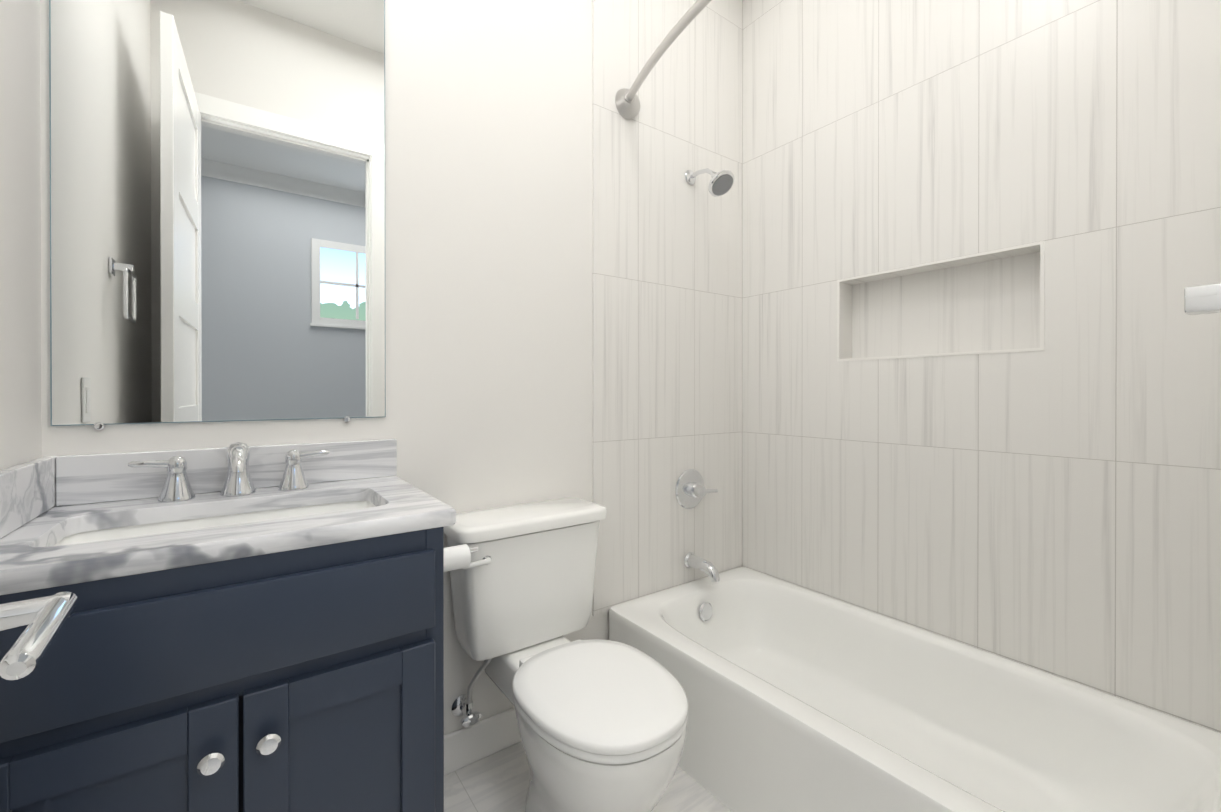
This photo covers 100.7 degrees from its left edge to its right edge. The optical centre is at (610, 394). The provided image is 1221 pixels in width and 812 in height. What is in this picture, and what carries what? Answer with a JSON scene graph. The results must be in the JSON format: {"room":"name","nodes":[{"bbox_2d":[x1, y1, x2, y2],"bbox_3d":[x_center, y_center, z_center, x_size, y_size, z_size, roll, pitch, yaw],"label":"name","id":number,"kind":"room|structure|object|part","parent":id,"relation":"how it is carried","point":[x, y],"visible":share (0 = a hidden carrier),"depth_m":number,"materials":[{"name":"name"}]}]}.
{"room":"bathroom","nodes":[
{"label":"bathroom","id":0,"kind":"room"},
{"bbox_2d":[0,0,41,470],"bbox_3d":[-0.752,-0.383,0.379,0.100,3.050,1.545,0,0,-36],"label":"wall","id":1,"kind":"structure","parent":0,"point":[20,289],"depth_m":0.94,"materials":[{"name":"white paint"}]},
{"bbox_2d":[40,0,608,734],"bbox_3d":[-0.307,-0.386,1.711,2.385,3.050,0.114,0,0,-36],"label":"wall","id":2,"kind":"structure","parent":0,"point":[217,210],"depth_m":1.34,"materials":[{"name":"white paint"}]},
{"bbox_2d":[444,707,520,774],"bbox_3d":[-0.345,1.081,1.625,0.698,0.115,0.014,0,0,-36],"label":"baseboard","id":3,"kind":"structure","parent":2,"relation":"attached to","point":[468,745],"depth_m":1.57,"materials":[{"name":"white"}]},
{"bbox_2d":[592,0,742,615],"bbox_3d":[0.271,-0.555,2.070,0.827,2.715,0.011,0,0,-36],"label":"wall tile","id":4,"kind":"structure","parent":2,"relation":"attached to","point":[666,325],"depth_m":2.02,"materials":[{"name":"white tile"}]},
{"bbox_2d":[675,469,717,508],"bbox_3d":[0.357,0.396,2.081,0.173,0.166,0.078,0,0,-36],"label":"shower valve","id":5,"kind":"object","parent":4,"relation":"attached to","point":[691,490],"visible":1,"depth_m":2.08,"materials":[{"name":"silver metal"}]},
{"bbox_2d":[684,552,719,581],"bbox_3d":[0.378,0.700,2.046,0.066,0.081,0.160,0,0,-36],"label":"tub spout","id":6,"kind":"object","parent":4,"relation":"attached to","point":[692,560],"visible":1,"depth_m":2.03,"materials":[{"name":"silver metal"}]},
{"bbox_2d":[685,168,734,196],"bbox_3d":[0.395,-0.857,2.019,0.108,0.151,0.217,0,0,-36],"label":"shower head","id":7,"kind":"object","parent":4,"relation":"attached to","point":[721,183],"visible":1,"depth_m":1.97},
{"bbox_2d":[444,742,731,811],"bbox_3d":[0.773,1.173,0.070,4.000,0.060,4.085,0,0,-36],"label":"floor","id":8,"kind":"structure","parent":0,"point":[498,781],"depth_m":1.46,"materials":[{"name":"tile"}]},
{"bbox_2d":[0,439,478,811],"bbox_3d":[-0.670,0.625,1.047,0.810,1.030,0.562,0,0,-36],"label":"bathroom vanity","id":9,"kind":"object","parent":8,"relation":"on","point":[246,628],"visible":0.98,"depth_m":0.85,"materials":[{"name":"blue wood"}]},
{"bbox_2d":[0,439,455,594],"bbox_3d":[-0.735,0.195,1.026,0.681,0.135,0.518,0,0,-36],"label":"countertop","id":10,"kind":"structure","parent":9,"relation":"on","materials":[{"name":"stone"}]},
{"bbox_2d":[54,501,375,545],"bbox_3d":[-0.740,0.333,1.005,0.587,0.140,0.330,0,0,-36],"label":"sink basin","id":11,"kind":"object","parent":10,"relation":"in","point":[111,530],"depth_m":1.07,"materials":[{"name":"white ceramic"}]},
{"bbox_2d":[128,442,329,502],"bbox_3d":[-0.832,0.170,1.129,0.371,0.120,0.158,0,0,-36],"label":"faucet","id":12,"kind":"object","parent":10,"relation":"on","point":[238,487],"depth_m":1.14,"materials":[{"name":"silver metal"}]},
{"bbox_2d":[444,498,687,811],"bbox_3d":[-0.108,0.749,1.351,0.490,0.781,0.733,0,0,-36],"label":"toilet","id":13,"kind":"object","parent":8,"relation":"on","point":[602,725],"visible":0.98,"depth_m":1.34,"materials":[{"name":"white ceramic"}]},
{"bbox_3d":[-0.359,0.455,1.363,0.089,0.028,0.026,0,0,-36],"label":"lever","id":14,"kind":"part","parent":13,"relation":"part of","materials":[{"name":"silver metal"}]},
{"bbox_2d":[609,567,1220,811],"bbox_3d":[0.738,0.962,1.468,0.760,0.355,1.518,0,0,-36],"label":"bathtub","id":15,"kind":"object","parent":8,"relation":"on","point":[800,699],"visible":0.96,"depth_m":1.42,"materials":[{"name":"white ceramic"}]},
{"bbox_2d":[742,0,1220,732],"bbox_3d":[1.088,-0.386,1.708,0.092,3.050,1.536,0,0,-36],"label":"wall tile","id":16,"kind":"structure","parent":0,"point":[980,350],"depth_m":1.54,"materials":[{"name":"white tile"}]},
{"bbox_3d":[0.655,-0.383,0.372,2.370,3.050,0.120,0,0,-36],"label":"wall","id":17,"kind":"structure","parent":0,"visible":0},
{"bbox_2d":[615,0,711,118],"bbox_3d":[0.465,-1.092,1.254,0.214,0.112,1.575,0,0,-36],"label":"curtain rod","id":18,"kind":"object","parent":17,"relation":"attached to","point":[627,102],"visible":0.98,"depth_m":1.67,"materials":[{"name":"silver metal"}]},
{"bbox_2d":[1184,283,1220,314],"bbox_3d":[0.822,-0.087,0.625,0.633,0.054,0.092,0,0,-36],"label":"towel rail","id":19,"kind":"object","parent":17,"relation":"attached to","point":[1203,299],"visible":1,"depth_m":0.47,"materials":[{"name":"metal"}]},
{"bbox_3d":[-0.369,-0.084,0.179,0.035,2.430,0.758,0,0,-39],"label":"door","id":20,"kind":"structure","parent":0,"visible":0},
{"bbox_2d":[0,591,77,679],"bbox_3d":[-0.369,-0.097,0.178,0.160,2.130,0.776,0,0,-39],"label":"door handle","id":21,"kind":"object","parent":20,"relation":"attached to","point":[43,619],"depth_m":0.42,"materials":[{"name":"silver metal"}]}
]}

